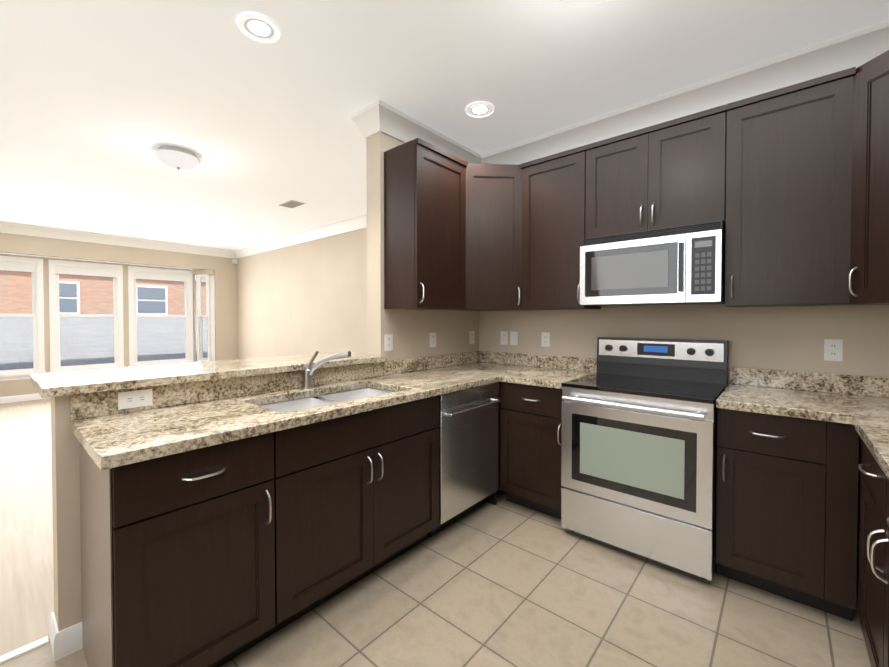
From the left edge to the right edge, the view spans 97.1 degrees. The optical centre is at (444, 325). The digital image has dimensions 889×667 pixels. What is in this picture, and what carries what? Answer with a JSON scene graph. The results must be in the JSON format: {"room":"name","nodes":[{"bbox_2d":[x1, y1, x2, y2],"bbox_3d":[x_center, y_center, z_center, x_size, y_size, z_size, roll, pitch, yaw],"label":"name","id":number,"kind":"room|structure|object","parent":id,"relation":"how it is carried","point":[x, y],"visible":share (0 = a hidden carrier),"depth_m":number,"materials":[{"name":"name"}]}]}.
{"room":"kitchen","nodes":[
{"label":"kitchen","id":0,"kind":"room"},
{"bbox_2d":[0,398,53,655],"bbox_3d":[-4.075,1.276,4.047,6.960,0.080,6.350,1,1,41],"label":"floor","id":1,"kind":"structure","parent":0,"point":[26,568],"depth_m":2.48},
{"bbox_2d":[0,636,47,663],"bbox_3d":[-2.524,1.289,0.520,0.040,0.008,2.820,1,1,41],"label":"threshold strip","id":2,"kind":"object","parent":1,"relation":"on","point":[6,657],"depth_m":1.54,"materials":[{"name":"white"}]},
{"bbox_2d":[0,233,236,396],"bbox_3d":[-6.577,-0.167,6.107,0.451,2.740,6.250,1,1,41],"label":"wall","id":3,"kind":"structure","parent":0,"point":[223,270],"depth_m":7.16,"materials":[{"name":"beige paint"}]},
{"bbox_2d":[0,393,50,403],"bbox_3d":[-6.103,1.141,6.861,0.014,0.100,3.120,1,1,41],"label":"baseboard","id":4,"kind":"structure","parent":3,"relation":"attached to","point":[8,399],"depth_m":6.18,"materials":[{"name":"white"}]},
{"bbox_2d":[0,256,192,380],"bbox_3d":[-6.139,-0.117,6.840,0.140,1.925,3.100,1,1,41],"label":"bay window","id":5,"kind":"structure","parent":3,"relation":"in","point":[34,266],"depth_m":6.80,"materials":[{"name":"white wood"}]},
{"bbox_2d":[0,221,231,257],"bbox_3d":[-6.428,-1.455,5.965,0.075,0.160,6.060,1,1,41],"label":"crown molding","id":6,"kind":"structure","parent":3,"relation":"attached to","point":[5,227],"depth_m":6.70,"materials":[{"name":"white"}]},
{"bbox_2d":[196,274,215,360],"bbox_3d":[-4.893,-0.135,8.024,0.386,1.925,0.140,0,1,-4],"label":"bay window","id":7,"kind":"structure","parent":3,"relation":"in","point":[208,279],"depth_m":8.00,"materials":[{"name":"white wood"}]},
{"bbox_2d":[51,132,478,630],"bbox_3d":[-0.461,-0.114,2.792,0.150,2.740,3.310,1,1,41],"label":"wall","id":8,"kind":"structure","parent":0,"point":[410,330],"depth_m":2.71,"materials":[{"name":"beige paint"}]},
{"bbox_2d":[49,612,81,644],"bbox_3d":[-0.530,1.205,2.843,0.034,0.100,3.294,1,1,41],"label":"baseboard","id":9,"kind":"structure","parent":8,"relation":"attached to","point":[55,636],"depth_m":1.53,"materials":[{"name":"white"}]},
{"bbox_2d":[351,108,369,138],"bbox_3d":[-0.066,-1.414,3.379,0.105,0.160,1.695,1,1,41],"label":"crown molding","id":10,"kind":"structure","parent":8,"relation":"attached to","point":[358,117],"depth_m":2.74,"materials":[{"name":"white wood"}]},
{"bbox_2d":[385,334,392,350],"bbox_3d":[-0.391,0.122,2.756,0.007,0.115,0.070,1,1,41],"label":"electrical outlet","id":11,"kind":"object","parent":8,"relation":"attached to","point":[388,342],"visible":1,"depth_m":2.75,"materials":[{"name":"white plastic"}]},
{"bbox_2d":[364,99,479,163],"bbox_3d":[-0.094,-1.408,3.047,0.105,0.160,1.155,1,1,41],"label":"crown molding","id":12,"kind":"structure","parent":8,"relation":"attached to","point":[379,116],"depth_m":2.79,"materials":[{"name":"white wood"}]},
{"bbox_2d":[384,138,463,309],"bbox_3d":[-0.097,-0.654,2.812,0.357,1.080,0.566,1,1,41],"label":"upper cabinet","id":13,"kind":"object","parent":8,"relation":"attached to","point":[424,182],"depth_m":2.64,"materials":[{"name":"brown wood"}]},
{"bbox_2d":[430,332,435,346],"bbox_3d":[-0.091,0.116,3.104,0.007,0.115,0.070,1,1,41],"label":"electrical outlet","id":14,"kind":"object","parent":8,"relation":"attached to","point":[432,339],"visible":1,"depth_m":3.10,"materials":[{"name":"white plastic"}]},
{"bbox_2d":[469,331,473,343],"bbox_3d":[0.244,0.110,3.495,0.007,0.115,0.070,1,1,41],"label":"electrical outlet","id":15,"kind":"object","parent":8,"relation":"attached to","point":[471,337],"visible":1,"depth_m":3.48,"materials":[{"name":"white plastic"}]},
{"bbox_2d":[237,227,366,358],"bbox_3d":[-1.936,-0.170,6.307,6.670,2.740,0.100,1,1,41],"label":"wall","id":16,"kind":"structure","parent":0,"point":[309,297],"depth_m":6.57,"materials":[{"name":"beige paint"}]},
{"bbox_2d":[232,214,366,258],"bbox_3d":[-1.955,-1.459,6.187,6.570,0.160,0.075,1,1,41],"label":"crown molding","id":17,"kind":"structure","parent":16,"relation":"attached to","point":[358,222],"depth_m":6.43,"materials":[{"name":"white"}]},
{"bbox_2d":[0,488,870,666],"bbox_3d":[-0.437,1.333,0.494,3.190,0.080,5.700,1,1,41],"label":"floor","id":18,"kind":"structure","parent":0,"point":[503,582],"depth_m":1.72,"materials":[{"name":"beige tile"}]},
{"bbox_2d":[79,427,298,666],"bbox_3d":[-1.024,0.841,1.563,0.604,0.868,0.556,1,1,41],"label":"base cabinet","id":19,"kind":"object","parent":18,"relation":"on","point":[219,555],"depth_m":1.34,"materials":[{"name":"black wood"}]},
{"bbox_2d":[30,351,536,469],"bbox_3d":[-0.529,0.349,2.467,1.140,0.425,2.797,1,1,41],"label":"countertop","id":20,"kind":"structure","parent":19,"relation":"on","point":[196,405],"depth_m":1.82,"materials":[{"name":"stone"}]},
{"bbox_2d":[118,389,152,409],"bbox_3d":[-1.301,0.311,1.655,0.007,0.070,0.115,1,1,41],"label":"outlet","id":21,"kind":"object","parent":20,"relation":"attached to","point":[133,399],"visible":1,"depth_m":1.65,"materials":[{"name":"white plastic"}]},
{"bbox_2d":[302,351,350,388],"bbox_3d":[-0.659,0.248,2.186,0.265,0.215,0.168,1,1,41],"label":"faucet","id":22,"kind":"object","parent":20,"relation":"on","point":[314,374],"depth_m":2.23,"materials":[{"name":"silver metal"}]},
{"bbox_2d":[427,382,500,536],"bbox_3d":[-0.029,0.826,2.664,0.632,0.865,0.602,1,1,41],"label":"dishwasher","id":23,"kind":"object","parent":18,"relation":"on","point":[468,450],"visible":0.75,"depth_m":2.44,"materials":[{"name":"silver metal"}]},
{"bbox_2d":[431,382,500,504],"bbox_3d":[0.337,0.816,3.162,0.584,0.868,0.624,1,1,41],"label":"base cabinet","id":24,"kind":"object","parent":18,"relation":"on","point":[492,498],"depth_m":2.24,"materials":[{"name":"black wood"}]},
{"bbox_2d":[500,382,563,518],"bbox_3d":[0.760,0.821,2.809,0.477,0.868,0.604,1,1,41],"label":"base cabinet","id":25,"kind":"object","parent":18,"relation":"on","point":[530,416],"depth_m":2.58,"materials":[{"name":"black wood"}]},
{"bbox_2d":[506,355,596,388],"bbox_3d":[0.770,0.316,2.774,0.430,0.140,0.637,1,1,41],"label":"countertop","id":26,"kind":"structure","parent":25,"relation":"on","point":[550,371],"depth_m":2.92,"materials":[{"name":"stone"}]},
{"bbox_2d":[561,337,728,580],"bbox_3d":[1.188,0.678,2.346,0.758,1.170,0.733,1,1,41],"label":"range","id":27,"kind":"object","parent":18,"relation":"on","point":[639,449],"visible":0.92,"depth_m":2.13,"materials":[{"name":"silver metal"}]},
{"bbox_2d":[716,408,831,612],"bbox_3d":[1.672,0.834,2.025,0.387,0.868,0.604,1,1,41],"label":"base cabinet","id":28,"kind":"object","parent":18,"relation":"on","point":[787,508],"depth_m":1.78,"materials":[{"name":"black wood"}]},
{"bbox_2d":[716,367,857,422],"bbox_3d":[1.689,0.329,1.987,0.452,0.140,0.635,1,1,41],"label":"countertop","id":29,"kind":"structure","parent":28,"relation":"on","point":[804,395],"depth_m":2.03,"materials":[{"name":"stone"}]},
{"bbox_2d":[856,436,875,666],"bbox_3d":[1.694,0.848,1.146,0.604,0.868,0.522,1,1,41],"label":"base cabinet","id":30,"kind":"object","parent":18,"relation":"on","point":[867,463],"depth_m":1.48,"materials":[{"name":"black wood"}]},
{"bbox_2d":[872,461,888,666],"bbox_3d":[1.389,0.854,0.791,0.604,0.868,0.677,1,1,41],"label":"base cabinet","id":31,"kind":"object","parent":18,"relation":"on","point":[872,585],"depth_m":1.23,"materials":[{"name":"black wood"}]},
{"bbox_2d":[842,374,888,478],"bbox_3d":[1.572,0.344,1.017,0.637,0.140,2.259,1,1,41],"label":"countertop","id":32,"kind":"structure","parent":31,"relation":"on","point":[866,409],"depth_m":1.62,"materials":[{"name":"stone"}]},
{"bbox_2d":[0,0,888,249],"bbox_3d":[-2.865,-1.537,2.962,10.150,0.100,6.350,1,1,41],"label":"ceiling","id":33,"kind":"structure","parent":0,"point":[101,101],"depth_m":2.39,"materials":[{"name":"white paint"}]},
{"bbox_2d":[153,146,200,170],"bbox_3d":[-2.307,-1.416,3.397,0.340,0.154,0.340,1,1,41],"label":"flush-mount dome light","id":34,"kind":"object","parent":33,"relation":"attached to","point":[177,158],"visible":1,"depth_m":3.31,"materials":[{"name":"grey glass"}]},
{"bbox_2d":[236,11,280,42],"bbox_3d":[-0.914,-1.464,1.937,0.200,0.011,0.200,1,1,41],"label":"recessed light","id":35,"kind":"object","parent":33,"relation":"in","point":[253,27],"visible":1,"depth_m":1.93,"materials":[{"name":"white plastic"}]},
{"bbox_2d":[279,200,304,207],"bbox_3d":[-1.915,-1.513,4.922,0.320,0.008,0.180,1,1,41],"label":"ceiling vent","id":36,"kind":"object","parent":33,"relation":"in","point":[291,204],"visible":1,"depth_m":4.91,"materials":[{"name":"grey metal"}]},
{"bbox_2d":[465,101,493,117],"bbox_3d":[0.242,-1.476,2.692,0.200,0.011,0.200,1,1,41],"label":"recessed light","id":37,"kind":"object","parent":33,"relation":"in","point":[484,110],"visible":1,"depth_m":2.69,"materials":[{"name":"white"}]},
{"bbox_2d":[560,0,605,6],"bbox_3d":[0.590,-1.386,1.551,0.380,0.154,0.380,1,1,41],"label":"recessed light","id":38,"kind":"object","parent":33,"relation":"attached to","point":[580,3],"visible":1,"depth_m":1.65,"materials":[{"name":"grey plastic"}]},
{"bbox_2d":[479,304,888,384],"bbox_3d":[1.685,-0.115,2.834,3.050,2.740,0.650,1,1,41],"label":"wall","id":39,"kind":"structure","parent":0,"point":[790,338],"depth_m":2.35,"materials":[{"name":"beige paint"}]},
{"bbox_2d":[449,161,528,310],"bbox_3d":[0.352,-0.659,3.093,0.673,1.080,0.673,1,1,41],"label":"upper cabinet","id":40,"kind":"object","parent":39,"relation":"attached to","point":[495,195],"depth_m":2.92,"materials":[{"name":"brown wood"}]},
{"bbox_2d":[501,331,507,344],"bbox_3d":[0.517,0.111,3.407,0.070,0.115,0.007,1,1,41],"label":"electrical outlet","id":41,"kind":"object","parent":39,"relation":"attached to","point":[504,337],"visible":1,"depth_m":3.40,"materials":[{"name":"white plastic"}]},
{"bbox_2d":[510,332,517,344],"bbox_3d":[0.590,0.112,3.342,0.070,0.115,0.010,1,1,41],"label":"light switch","id":42,"kind":"object","parent":39,"relation":"attached to","point":[513,338],"visible":1,"depth_m":3.34,"materials":[{"name":"white plastic"}]},
{"bbox_2d":[541,332,549,346],"bbox_3d":[0.812,0.115,3.154,0.070,0.115,0.007,1,1,41],"label":"electrical outlet","id":43,"kind":"object","parent":39,"relation":"attached to","point":[545,339],"visible":1,"depth_m":3.15,"materials":[{"name":"white plastic"}]},
{"bbox_2d":[528,142,600,309],"bbox_3d":[0.850,-0.655,2.874,0.594,1.080,0.356,1,1,41],"label":"upper cabinet","id":44,"kind":"object","parent":39,"relation":"attached to","point":[562,185],"depth_m":2.74,"materials":[{"name":"brown wood"}]},
{"bbox_2d":[596,110,707,236],"bbox_3d":[1.328,-0.879,2.485,0.762,0.620,0.316,1,1,41],"label":"upper cabinet","id":45,"kind":"object","parent":39,"relation":"attached to","point":[653,177],"depth_m":2.34,"materials":[{"name":"brown wood"}]},
{"bbox_2d":[580,220,725,305],"bbox_3d":[1.290,-0.345,2.449,0.754,0.430,0.436,1,1,41],"label":"over-the-range microwave","id":46,"kind":"object","parent":45,"relation":"attached to","point":[681,265],"visible":1,"depth_m":2.26,"materials":[{"name":"silver plastic"}]},
{"bbox_2d":[480,20,888,164],"bbox_3d":[1.372,-1.401,2.603,2.850,0.160,0.075,1,1,41],"label":"crown molding","id":47,"kind":"structure","parent":39,"relation":"attached to","point":[857,49],"depth_m":2.36,"materials":[{"name":"white wood"}]},
{"bbox_2d":[704,74,831,306],"bbox_3d":[1.782,-0.643,2.073,0.597,1.080,0.356,1,1,41],"label":"upper cabinet","id":48,"kind":"object","parent":39,"relation":"attached to","point":[788,186],"depth_m":1.99,"materials":[{"name":"brown wood"}]},
{"bbox_2d":[824,339,842,360],"bbox_3d":[2.061,0.133,2.081,0.070,0.115,0.007,1,1,41],"label":"electrical outlet","id":49,"kind":"object","parent":39,"relation":"attached to","point":[833,349],"visible":1,"depth_m":2.08,"materials":[{"name":"white plastic"}]},
{"bbox_2d":[828,50,888,305],"bbox_3d":[2.075,-0.635,1.614,0.674,1.080,0.673,1,1,41],"label":"upper cabinet","id":50,"kind":"object","parent":39,"relation":"attached to","point":[858,211],"depth_m":1.77,"materials":[{"name":"brown wood"}]},
{"label":"outside","id":51,"kind":"structure","parent":0,"visible":0},
{"label":"ground","id":52,"kind":"structure","parent":51,"visible":0},
{"bbox_2d":[0,270,205,314],"bbox_3d":[-20.899,4.259,11.989,1.350,13.700,65.000,1,1,41],"label":"brick building","id":53,"kind":"structure","parent":52,"relation":"on","point":[81,294],"depth_m":17.32,"materials":[{"name":"orange"}]},
{"bbox_2d":[0,313,206,369],"bbox_3d":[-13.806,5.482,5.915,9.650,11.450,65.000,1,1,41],"label":"fence","id":54,"kind":"object","parent":52,"relation":"on","point":[20,346],"depth_m":9.22,"materials":[{"name":"grey"}]}
]}

